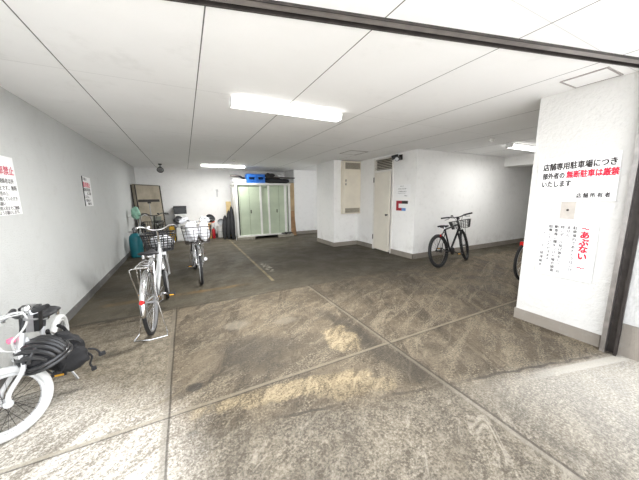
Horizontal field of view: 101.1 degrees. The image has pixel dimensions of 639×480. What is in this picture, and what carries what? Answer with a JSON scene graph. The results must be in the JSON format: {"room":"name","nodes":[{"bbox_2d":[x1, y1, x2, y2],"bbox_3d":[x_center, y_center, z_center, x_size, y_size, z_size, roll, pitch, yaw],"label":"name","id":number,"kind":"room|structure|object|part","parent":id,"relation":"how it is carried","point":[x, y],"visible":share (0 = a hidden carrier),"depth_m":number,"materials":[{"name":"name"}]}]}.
{"room":"parking garage","nodes":[
{"label":"parking garage","id":0,"kind":"room"},
{"bbox_2d":[0,86,137,368],"bbox_3d":[-3.920,-0.467,4.463,0.200,2.440,9.740,-5,11,-26],"label":"wall","id":1,"kind":"structure","parent":0,"point":[54,252],"depth_m":3.06,"materials":[{"name":"grey paint"}]},
{"bbox_2d":[0,155,22,215],"bbox_3d":[-2.610,-0.439,2.074,0.005,0.505,0.800,-5,11,-26],"label":"notice sign","id":2,"kind":"object","parent":1,"relation":"attached to","point":[10,204],"visible":1,"depth_m":2.30,"materials":[{"name":"white paper"}]},
{"bbox_2d":[0,252,130,388],"bbox_3d":[-3.769,0.693,4.614,0.012,0.100,9.540,-5,11,-26],"label":"baseboard","id":3,"kind":"structure","parent":1,"relation":"attached to","point":[86,298],"depth_m":3.81,"materials":[{"name":"concrete"}]},
{"bbox_2d":[80,176,93,205],"bbox_3d":[-3.687,-0.770,4.182,0.016,0.464,0.439,-5,11,-26],"label":"notice sign","id":4,"kind":"object","parent":1,"relation":"attached to","point":[86,185],"visible":1,"depth_m":4.16,"materials":[{"name":"white paper"}]},
{"bbox_2d":[276,0,638,56],"bbox_3d":[4.224,-1.493,2.078,13.274,0.200,0.559,-3,10,-13],"label":"ceiling","id":5,"kind":"structure","parent":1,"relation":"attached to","point":[610,26],"depth_m":1.48,"materials":[{"name":"white paint"}]},
{"bbox_2d":[134,167,284,235],"bbox_3d":[-3.721,-1.361,9.840,5.090,2.440,0.200,-5,11,-26],"label":"wall","id":6,"kind":"structure","parent":0,"point":[195,189],"depth_m":9.31,"materials":[{"name":"white paint"}]},
{"bbox_2d":[285,170,316,230],"bbox_3d":[-0.568,-1.564,10.866,1.480,2.440,1.190,-5,11,-26],"label":"wall","id":7,"kind":"structure","parent":0,"point":[305,181],"depth_m":10.21,"materials":[{"name":"white paint"}]},
{"bbox_2d":[296,230,316,233],"bbox_3d":[-0.290,-0.334,10.524,1.492,0.120,0.012,-5,11,-26],"label":"baseboard","id":8,"kind":"structure","parent":7,"relation":"attached to","point":[308,231],"depth_m":10.41,"materials":[{"name":"concrete"}]},
{"bbox_2d":[0,233,638,479],"bbox_3d":[0.406,1.771,-1.381,23.200,0.150,24.700,-5,11,-26],"label":"floor","id":9,"kind":"structure","parent":0,"point":[299,356],"depth_m":2.06,"materials":[{"name":"concrete"}]},
{"bbox_2d":[0,303,78,443],"bbox_3d":[-2.069,0.765,1.998,0.473,0.816,1.218,-4,10,-21],"label":"bicycle","id":10,"kind":"object","parent":9,"relation":"on","point":[32,317],"visible":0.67,"depth_m":1.70,"materials":[{"name":"silver metal"}]},
{"bbox_2d":[6,337,15,343],"bbox_3d":[-1.964,0.641,1.672,0.042,0.040,0.044,0,8,-31],"label":"lamp","id":11,"kind":"object","parent":10,"relation":"attached to","point":[8,341],"depth_m":1.66,"materials":[{"name":"pink plastic"}]},
{"bbox_3d":[-2.023,0.546,1.842,0.040,0.185,0.060,0,8,-31],"label":"lock plate","id":12,"kind":"part","parent":10,"relation":"part of","materials":[{"name":"white metal"}]},
{"bbox_3d":[-1.793,0.469,1.638,0.121,0.053,0.070,3,10,22],"label":"brake lever","id":13,"kind":"part","parent":10,"relation":"part of","materials":[{"name":"white metal"}]},
{"bbox_3d":[-2.128,0.755,2.018,0.136,0.396,0.756,0,8,-31],"label":"frame","id":14,"kind":"part","parent":10,"relation":"part of","materials":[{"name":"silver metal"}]},
{"bbox_2d":[11,334,72,375],"bbox_3d":[-1.871,0.798,1.785,0.330,0.309,0.258,-1,9,-5],"label":"helmet","id":15,"kind":"object","parent":10,"relation":"hanging from","point":[46,351],"visible":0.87,"depth_m":1.71,"materials":[{"name":"black plastic"}]},
{"bbox_2d":[45,324,105,372],"bbox_3d":[-1.887,0.831,2.002,0.255,0.403,0.351,6,11,33],"label":"backpack","id":16,"kind":"object","parent":10,"relation":"hanging from","point":[79,355],"visible":0.55,"depth_m":1.95,"materials":[{"name":"black fabric"}]},
{"bbox_2d":[129,231,143,257],"bbox_3d":[-4.558,0.103,6.532,0.280,0.652,0.280,-5,11,-26],"label":"canister","id":17,"kind":"object","parent":9,"relation":"on","point":[135,242],"visible":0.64,"depth_m":6.43,"materials":[{"name":"teal plastic"}]},
{"bbox_2d":[131,214,148,245],"bbox_3d":[-4.830,-0.209,7.222,0.483,1.044,1.210,-2,10,-8],"label":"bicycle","id":18,"kind":"object","parent":9,"relation":"on","point":[139,224],"visible":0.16,"depth_m":7.01,"materials":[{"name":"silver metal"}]},
{"bbox_2d":[131,206,140,219],"bbox_3d":[-4.855,-0.712,6.946,0.205,0.347,0.223,-5,11,-26],"label":"plastic bag","id":19,"kind":"object","parent":18,"relation":"hanging from","point":[135,211],"visible":0.96,"depth_m":6.88,"materials":[{"name":"green plastic"}]},
{"bbox_2d":[130,184,166,246],"bbox_3d":[-5.257,-0.776,8.187,0.247,1.860,0.999,1,10,9],"label":"mattress","id":20,"kind":"object","parent":9,"relation":"on","point":[139,191],"visible":0.56,"depth_m":8.00,"materials":[{"name":"beige fabric"}]},
{"bbox_2d":[138,199,159,228],"bbox_3d":[-4.962,-0.486,7.786,0.131,1.413,0.540,8,13,42],"label":"squeegee","id":21,"kind":"object","parent":9,"relation":"on","point":[149,201],"visible":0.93,"depth_m":7.73,"materials":[{"name":"grey plastic"}]},
{"bbox_2d":[140,213,168,258],"bbox_3d":[-4.100,-0.148,6.656,0.640,1.095,1.711,-5,10,-24],"label":"bicycle","id":22,"kind":"object","parent":9,"relation":"on","point":[157,222],"visible":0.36,"depth_m":6.27,"materials":[{"name":"black paint"}]},
{"bbox_2d":[141,220,163,232],"bbox_3d":[-3.890,-0.143,6.189,0.442,0.596,0.388,-5,11,-26],"label":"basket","id":23,"kind":"object","parent":22,"relation":"on","point":[154,226],"depth_m":6.20,"materials":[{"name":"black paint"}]},
{"bbox_2d":[127,224,183,341],"bbox_3d":[-2.031,0.383,3.291,0.640,1.106,1.817,-5,10,-22],"label":"bicycle","id":24,"kind":"object","parent":9,"relation":"on","point":[160,254],"visible":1,"depth_m":3.04,"materials":[{"name":"silver metal"}]},
{"bbox_3d":[-2.003,0.381,3.215,0.136,0.604,0.964,-5,10,-22],"label":"frame","id":25,"kind":"part","parent":24,"relation":"part of","materials":[{"name":"silver metal"}]},
{"bbox_2d":[140,230,175,251],"bbox_3d":[-2.269,0.020,3.722,0.428,0.273,0.329,-6,11,-29],"label":"basket","id":26,"kind":"object","parent":24,"relation":"on","point":[172,232],"depth_m":3.62,"materials":[{"name":"black metal"}]},
{"bbox_2d":[150,235,174,248],"bbox_3d":[-2.248,0.029,3.744,0.250,0.210,0.260,4,10,24],"label":"bag","id":27,"kind":"object","parent":24,"relation":"in","point":[160,235],"visible":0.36,"depth_m":3.68,"materials":[{"name":"white plastic"}]},
{"bbox_2d":[153,216,161,227],"bbox_3d":[-4.774,-0.238,7.789,0.220,0.920,0.104,-5,11,-26],"label":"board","id":28,"kind":"object","parent":9,"relation":"on","point":[158,217],"visible":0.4,"depth_m":7.74,"materials":[{"name":"beige wood"}]},
{"bbox_2d":[169,226,175,240],"bbox_3d":[-5.007,-0.243,8.951,0.170,0.552,0.303,-5,11,-26],"label":"jerry can","id":29,"kind":"object","parent":9,"relation":"on","point":[170,227],"visible":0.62,"depth_m":8.81,"materials":[{"name":"yellow plastic"}]},
{"bbox_2d":[175,214,186,240],"bbox_3d":[-4.740,-0.446,9.029,0.340,0.920,0.444,-5,11,-26],"label":"storage cabinet","id":30,"kind":"object","parent":9,"relation":"on","point":[178,229],"visible":0.53,"depth_m":8.84,"materials":[{"name":"white plastic"}]},
{"bbox_2d":[173,206,186,213],"bbox_3d":[-4.738,-1.025,8.928,0.390,0.255,0.410,-5,11,-26],"label":"box","id":31,"kind":"object","parent":30,"relation":"on","point":[177,209],"visible":1,"depth_m":8.75,"materials":[{"name":"plastic"}]},
{"bbox_3d":[-4.644,-0.135,8.895,0.310,0.270,0.015,-5,11,-26],"label":"drawer","id":32,"kind":"part","parent":30,"relation":"part of","materials":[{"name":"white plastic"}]},
{"bbox_3d":[-4.647,-0.421,8.848,0.310,0.270,0.015,-5,11,-26],"label":"drawer","id":33,"kind":"part","parent":30,"relation":"part of","materials":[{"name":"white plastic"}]},
{"bbox_2d":[173,214,214,284],"bbox_3d":[-2.287,0.102,4.862,0.656,1.152,1.819,-6,11,-29],"label":"bicycle","id":34,"kind":"object","parent":9,"relation":"on","point":[196,251],"visible":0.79,"depth_m":4.42,"materials":[{"name":"white metal"}]},
{"bbox_2d":[184,222,198,241],"bbox_3d":[-2.099,-0.136,4.295,0.207,0.336,0.204,2,10,16],"label":"bag","id":35,"kind":"object","parent":34,"relation":"in","point":[188,224],"visible":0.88,"depth_m":4.22,"materials":[{"name":"white plastic"}]},
{"bbox_2d":[198,219,209,240],"bbox_3d":[-1.926,-0.163,4.385,0.171,0.373,0.194,-5,11,-26],"label":"bag","id":36,"kind":"object","parent":34,"relation":"in","point":[203,222],"visible":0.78,"depth_m":4.32,"materials":[{"name":"white plastic"}]},
{"bbox_2d":[211,221,214,235],"bbox_3d":[-3.902,-0.440,9.633,0.150,0.695,0.150,-5,11,-26],"label":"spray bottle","id":37,"kind":"object","parent":9,"relation":"on","point":[212,223],"visible":0.43,"depth_m":9.56,"materials":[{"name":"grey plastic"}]},
{"bbox_2d":[212,227,215,237],"bbox_3d":[-3.805,-0.270,9.444,0.114,0.418,0.131,1,10,11],"label":"fire extinguisher","id":38,"kind":"object","parent":9,"relation":"on","point":[213,229],"visible":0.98,"depth_m":9.42,"materials":[{"name":"red metal"}]},
{"bbox_2d":[216,225,222,237],"bbox_3d":[-3.637,-0.311,9.677,0.325,0.420,0.310,-5,11,-26],"label":"plastic tub","id":39,"kind":"object","parent":9,"relation":"on","point":[219,228],"visible":0.68,"depth_m":9.58,"materials":[{"name":"white plastic"}]},
{"bbox_2d":[222,216,226,238],"bbox_3d":[-3.355,-0.459,9.315,0.167,0.848,0.399,-2,10,-10],"label":"umbrella","id":40,"kind":"object","parent":9,"relation":"on","point":[224,230],"visible":0.88,"depth_m":9.25,"materials":[{"name":"black fabric"}]},
{"bbox_2d":[226,210,230,238],"bbox_3d":[-3.202,-0.544,9.272,0.167,1.023,0.407,-3,10,-12],"label":"umbrella","id":41,"kind":"object","parent":9,"relation":"on","point":[228,211],"visible":0.84,"depth_m":9.21,"materials":[{"name":"black fabric"}]},
{"bbox_2d":[226,201,230,211],"bbox_3d":[-3.368,-0.785,9.835,0.180,1.299,0.092,-5,11,-26],"label":"board","id":42,"kind":"object","parent":9,"relation":"on","point":[228,204],"visible":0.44,"depth_m":9.76,"materials":[{"name":"brown wood"}]},
{"bbox_2d":[230,207,234,239],"bbox_3d":[-3.055,-0.613,9.200,0.171,1.177,0.396,-5,11,-26],"label":"umbrella","id":43,"kind":"object","parent":9,"relation":"on","point":[232,221],"visible":1,"depth_m":9.14,"materials":[{"name":"black fabric"}]},
{"bbox_2d":[233,190,236,239],"bbox_3d":[-2.860,-0.860,8.875,0.022,1.752,0.162,-4,10,-21],"label":"stick","id":44,"kind":"object","parent":9,"relation":"on","point":[233,190],"visible":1,"depth_m":8.86,"materials":[{"name":"grey plastic"}]},
{"bbox_2d":[237,236,254,240],"bbox_3d":[-2.525,-0.059,9.068,0.580,0.100,0.190,-5,11,-26],"label":"concrete block","id":45,"kind":"object","parent":9,"relation":"on","point":[253,237],"visible":0.92,"depth_m":8.97,"materials":[{"name":"grey concrete"}]},
{"bbox_2d":[230,183,290,237],"bbox_3d":[-2.132,-1.124,9.598,1.950,1.820,0.972,-5,11,-26],"label":"storage shed","id":46,"kind":"object","parent":45,"relation":"on","point":[261,209],"visible":0.9,"depth_m":9.18,"materials":[{"name":"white metal"}]},
{"bbox_3d":[-2.757,-0.975,8.796,0.075,1.800,0.060,-5,11,-26],"label":"post","id":47,"kind":"part","parent":46,"relation":"part of","materials":[{"name":"white metal"}]},
{"bbox_2d":[232,179,245,182],"bbox_3d":[-2.690,-1.975,8.772,0.460,0.130,0.130,-5,11,-26],"label":"sheet","id":48,"kind":"object","parent":46,"relation":"on","point":[233,180],"visible":1,"depth_m":8.73,"materials":[{"name":"white plastic"}]},
{"bbox_2d":[245,174,256,182],"bbox_3d":[-2.368,-2.102,9.020,0.307,0.300,0.396,-5,11,-26],"label":"plastic crate","id":49,"kind":"object","parent":46,"relation":"on","point":[247,176],"visible":0.93,"depth_m":8.87,"materials":[{"name":"blue plastic"}]},
{"bbox_3d":[-2.342,-1.017,9.012,0.785,1.695,0.020,-5,11,-26],"label":"door","id":50,"kind":"part","parent":46,"relation":"part of","materials":[{"name":"green metal"}]},
{"bbox_2d":[230,175,279,179],"bbox_3d":[-2.285,-2.198,9.278,1.854,0.121,0.353,-8,12,-39],"label":"pipe","id":51,"kind":"object","parent":46,"relation":"on","point":[241,177],"visible":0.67,"depth_m":8.87,"materials":[{"name":"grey metal"}]},
{"bbox_2d":[256,174,264,182],"bbox_3d":[-2.096,-2.127,9.155,0.307,0.300,0.396,-5,11,-26],"label":"plastic crate","id":52,"kind":"object","parent":46,"relation":"on","point":[261,176],"visible":0.76,"depth_m":8.99,"materials":[{"name":"blue plastic"}]},
{"bbox_3d":[-1.889,-1.065,9.269,0.340,1.695,0.020,-5,11,-26],"label":"door","id":53,"kind":"part","parent":46,"relation":"part of","materials":[{"name":"green metal"}]},
{"bbox_2d":[265,178,288,182],"bbox_3d":[-1.533,-2.123,9.457,0.941,0.177,0.308,-5,11,-26],"label":"bag","id":54,"kind":"object","parent":46,"relation":"on","point":[272,180],"visible":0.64,"depth_m":9.32,"materials":[{"name":"black fabric"}]},
{"bbox_2d":[265,173,274,178],"bbox_3d":[-1.801,-2.307,9.437,0.428,0.197,0.263,-5,11,-26],"label":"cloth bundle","id":55,"kind":"object","parent":54,"relation":"on","point":[266,174],"visible":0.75,"depth_m":9.34,"materials":[{"name":"fabric"}]},
{"bbox_2d":[266,177,294,178],"bbox_3d":[-1.380,-2.202,9.296,1.060,0.052,0.044,-5,11,-26],"label":"pole","id":56,"kind":"object","parent":54,"relation":"on","point":[266,177],"visible":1,"depth_m":9.32,"materials":[{"name":"brown metal"}]},
{"bbox_3d":[-1.493,-1.096,9.436,0.740,1.695,0.020,-5,11,-26],"label":"door","id":57,"kind":"part","parent":46,"relation":"part of","materials":[{"name":"green metal"}]},
{"bbox_3d":[-1.103,-1.129,9.622,0.075,1.800,0.060,-5,11,-26],"label":"post","id":58,"kind":"part","parent":46,"relation":"part of","materials":[{"name":"white metal"}]},
{"bbox_2d":[277,233,293,236],"bbox_3d":[-1.259,-0.177,9.700,0.580,0.100,0.190,-5,11,-26],"label":"concrete block","id":59,"kind":"object","parent":9,"relation":"on","point":[291,234],"visible":0.88,"depth_m":9.61,"materials":[{"name":"grey concrete"}]},
{"bbox_2d":[290,183,294,214],"bbox_3d":[-1.028,-1.156,9.933,0.180,1.950,0.057,-5,11,-26],"label":"board","id":60,"kind":"object","parent":9,"relation":"on","point":[292,205],"visible":0.4,"depth_m":9.85,"materials":[{"name":"brown wood"}]},
{"bbox_2d":[291,211,296,234],"bbox_3d":[-0.981,-0.636,9.945,0.210,0.920,0.060,-5,11,-26],"label":"board","id":61,"kind":"object","parent":9,"relation":"on","point":[293,225],"visible":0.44,"depth_m":9.93,"materials":[{"name":"brown wood"}]},
{"bbox_2d":[428,212,472,267],"bbox_3d":[2.774,-0.036,5.658,1.707,1.124,0.582,-6,11,-31],"label":"bicycle","id":62,"kind":"object","parent":9,"relation":"on","point":[451,250],"visible":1,"depth_m":5.53,"materials":[{"name":"black paint"}]},
{"bbox_3d":[2.744,-0.043,5.548,0.906,0.600,0.136,-7,3,-34],"label":"frame","id":63,"kind":"part","parent":62,"relation":"part of","materials":[{"name":"black paint"}]},
{"bbox_2d":[449,219,470,239],"bbox_3d":[3.155,-0.188,5.947,0.422,0.621,0.466,-5,11,-26],"label":"basket","id":64,"kind":"object","parent":62,"relation":"on","point":[468,222],"depth_m":5.79,"materials":[{"name":"metal"}]},
{"bbox_2d":[513,240,523,279],"bbox_3d":[3.934,0.106,4.630,1.768,1.094,0.570,-6,11,-27],"label":"bicycle","id":65,"kind":"object","parent":9,"relation":"on","point":[520,248],"visible":0.06,"depth_m":4.27,"materials":[{"name":"black rubber"}]},
{"bbox_2d":[513,307,638,361],"bbox_3d":[3.132,0.807,2.884,1.202,0.300,1.175,-5,11,-26],"label":"baseboard","id":66,"kind":"structure","parent":9,"relation":"on","point":[628,347],"depth_m":2.58,"materials":[{"name":"concrete"}]},
{"bbox_2d":[0,0,638,171],"bbox_3d":[2.095,-2.158,6.218,12.770,0.200,11.739,-5,11,-26],"label":"ceiling","id":67,"kind":"structure","parent":0,"point":[150,83],"depth_m":2.32,"materials":[{"name":"white paint"}]},
{"bbox_2d":[157,164,163,172],"bbox_3d":[-4.653,-2.097,7.672,0.180,0.260,0.208,-5,11,-26],"label":"spot lamp","id":68,"kind":"object","parent":67,"relation":"hanging from","point":[160,169],"visible":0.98,"depth_m":7.65,"materials":[{"name":"black paint"}]},
{"bbox_2d":[200,164,244,167],"bbox_3d":[-2.959,-2.275,8.086,1.290,0.079,0.150,-5,11,-26],"label":"ceiling lamp","id":69,"kind":"object","parent":67,"relation":"attached to","point":[201,165],"visible":1,"depth_m":8.01,"materials":[{"name":"white metal"}]},
{"bbox_2d":[229,96,342,121],"bbox_3d":[-0.331,-1.448,2.942,1.290,0.079,0.150,-5,11,-26],"label":"ceiling lamp","id":70,"kind":"object","parent":67,"relation":"attached to","point":[234,101],"visible":1,"depth_m":2.85,"materials":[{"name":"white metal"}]},
{"bbox_2d":[340,150,366,154],"bbox_3d":[0.787,-2.012,6.056,0.470,0.008,0.480,-5,11,-26],"label":"ceiling hatch","id":71,"kind":"object","parent":67,"relation":"attached to","point":[351,152],"visible":1,"depth_m":6.02,"materials":[{"name":"grey paint"}]},
{"bbox_2d":[165,0,638,67],"bbox_3d":[0.279,-1.349,1.494,4.951,0.214,0.099,-3,10,-13],"label":"beam","id":72,"kind":"structure","parent":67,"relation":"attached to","point":[265,7],"depth_m":1.56,"materials":[{"name":"brown metal"}]},
{"bbox_2d":[504,154,533,166],"bbox_3d":[5.883,-1.935,5.985,0.460,0.240,2.860,-5,11,-26],"label":"beam","id":73,"kind":"structure","parent":67,"relation":"attached to","point":[523,160],"depth_m":6.85,"materials":[{"name":"white paint"}]},
{"bbox_2d":[505,143,534,151],"bbox_3d":[4.316,-1.915,5.467,1.290,0.079,0.150,-5,11,-26],"label":"ceiling lamp","id":74,"kind":"object","parent":67,"relation":"attached to","point":[511,145],"visible":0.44,"depth_m":5.29,"materials":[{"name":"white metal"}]},
{"bbox_2d":[560,66,623,88],"bbox_3d":[2.354,-1.402,2.280,0.310,0.008,0.310,-5,11,-26],"label":"ceiling hatch","id":75,"kind":"object","parent":67,"relation":"attached to","point":[606,73],"visible":1,"depth_m":2.26,"materials":[{"name":"grey paint"}]},
{"bbox_3d":[2.354,-1.403,2.280,0.282,0.005,0.282,-5,11,-26],"label":"hatch panel","id":76,"kind":"part","parent":75,"relation":"part of","materials":[{"name":"white metal"}]},
{"bbox_2d":[317,160,356,242],"bbox_3d":[0.803,-1.145,8.254,1.430,2.440,1.090,-5,11,-26],"label":"wall","id":77,"kind":"structure","parent":0,"point":[334,226],"depth_m":7.74,"materials":[{"name":"white paint"}]},
{"bbox_2d":[341,161,360,213],"bbox_3d":[0.901,-1.495,7.532,0.580,1.465,0.170,-5,11,-26],"label":"upper cabinet","id":78,"kind":"object","parent":77,"relation":"attached to","point":[350,170],"visible":1,"depth_m":7.45,"materials":[{"name":"beige metal"}]},
{"bbox_2d":[345,162,359,168],"bbox_3d":[0.939,-2.081,7.381,0.490,0.170,0.006,-5,11,-26],"label":"vent","id":79,"kind":"object","parent":78,"relation":"attached to","point":[348,165],"depth_m":7.37,"materials":[{"name":"beige metal"}]},
{"bbox_2d":[345,208,359,212],"bbox_3d":[0.953,-0.857,7.580,0.490,0.130,0.014,-5,11,-26],"label":"vent","id":80,"kind":"object","parent":78,"relation":"attached to","point":[347,210],"depth_m":7.58,"materials":[{"name":"beige metal"}]},
{"bbox_3d":[0.946,-1.459,7.482,0.530,1.030,0.010,-5,11,-26],"label":"door","id":81,"kind":"part","parent":78,"relation":"part of","materials":[{"name":"beige paint"}]},
{"bbox_2d":[357,149,427,253],"bbox_3d":[1.777,-0.932,6.915,0.320,2.440,2.210,-5,11,-26],"label":"wall","id":82,"kind":"structure","parent":0,"point":[407,235],"depth_m":6.18,"materials":[{"name":"white paint"}]},
{"bbox_2d":[317,238,412,258],"bbox_3d":[1.035,0.183,7.323,0.825,0.120,3.315,-5,11,-26],"label":"baseboard","id":83,"kind":"structure","parent":82,"relation":"attached to","point":[396,252],"depth_m":7.68,"materials":[{"name":"concrete"}]},
{"bbox_2d":[372,156,393,252],"bbox_3d":[1.610,-0.894,6.818,0.231,2.400,0.740,-5,11,-26],"label":"door","id":84,"kind":"structure","parent":82,"relation":"in","point":[382,187],"depth_m":6.76,"materials":[{"name":"white paint"}]},
{"bbox_2d":[391,154,402,160],"bbox_3d":[1.789,-1.902,6.087,0.235,0.184,0.289,-5,11,-26],"label":"security camera","id":85,"kind":"object","parent":82,"relation":"attached to","point":[396,157],"visible":1,"depth_m":6.08,"materials":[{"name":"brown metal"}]},
{"bbox_2d":[396,201,409,210],"bbox_3d":[1.964,-0.808,6.199,0.005,0.235,0.430,-5,11,-26],"label":"poster","id":86,"kind":"object","parent":82,"relation":"attached to","point":[400,205],"visible":1,"depth_m":6.19,"materials":[{"name":"white paper"}]},
{"bbox_2d":[396,184,410,197],"bbox_3d":[1.958,-1.147,6.149,0.004,0.300,0.440,-5,11,-26],"label":"paper","id":87,"kind":"object","parent":82,"relation":"attached to","point":[402,191],"visible":1,"depth_m":6.14,"materials":[{"name":"paper"}]},
{"bbox_2d":[423,150,532,251],"bbox_3d":[5.094,-1.057,7.459,6.100,2.440,0.200,-5,11,-26],"label":"wall","id":88,"kind":"structure","parent":0,"point":[457,184],"depth_m":6.80,"materials":[{"name":"white paint"}]},
{"bbox_2d":[412,238,523,258],"bbox_3d":[5.005,0.117,7.479,6.435,0.120,0.015,-5,11,-26],"label":"baseboard","id":89,"kind":"structure","parent":88,"relation":"attached to","point":[479,246],"depth_m":7.12,"materials":[{"name":"concrete"}]},
{"bbox_2d":[516,71,638,341],"bbox_3d":[3.124,-0.307,2.694,1.180,2.320,1.163,-5,11,-26],"label":"wall","id":90,"kind":"structure","parent":0,"point":[600,117],"depth_m":2.50,"materials":[{"name":"paint"}]},
{"bbox_2d":[535,218,599,282],"bbox_3d":[2.497,0.090,2.676,0.005,0.607,0.461,-5,11,-26],"label":"warning sign","id":91,"kind":"object","parent":90,"relation":"attached to","point":[566,247],"visible":1,"depth_m":2.65,"materials":[{"name":"white paper"}]},
{"bbox_2d":[560,202,575,219],"bbox_3d":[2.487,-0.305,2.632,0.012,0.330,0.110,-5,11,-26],"label":"wall plate","id":92,"kind":"object","parent":90,"relation":"attached to","point":[567,211],"visible":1,"depth_m":2.63,"materials":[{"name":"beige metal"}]},
{"bbox_2d":[536,150,622,201],"bbox_3d":[2.488,-0.596,2.566,0.005,0.452,0.612,-5,11,-26],"label":"parking sign","id":93,"kind":"object","parent":90,"relation":"attached to","point":[590,177],"visible":1,"depth_m":2.52,"materials":[{"name":"white paper"}]},
{"bbox_2d":[599,127,638,355],"bbox_3d":[2.664,-0.155,2.233,0.075,2.420,0.110,-5,11,-26],"label":"rail","id":94,"kind":"object","parent":90,"relation":"attached to","point":[628,239],"visible":1,"depth_m":2.29,"materials":[{"name":"metal"}]}
]}

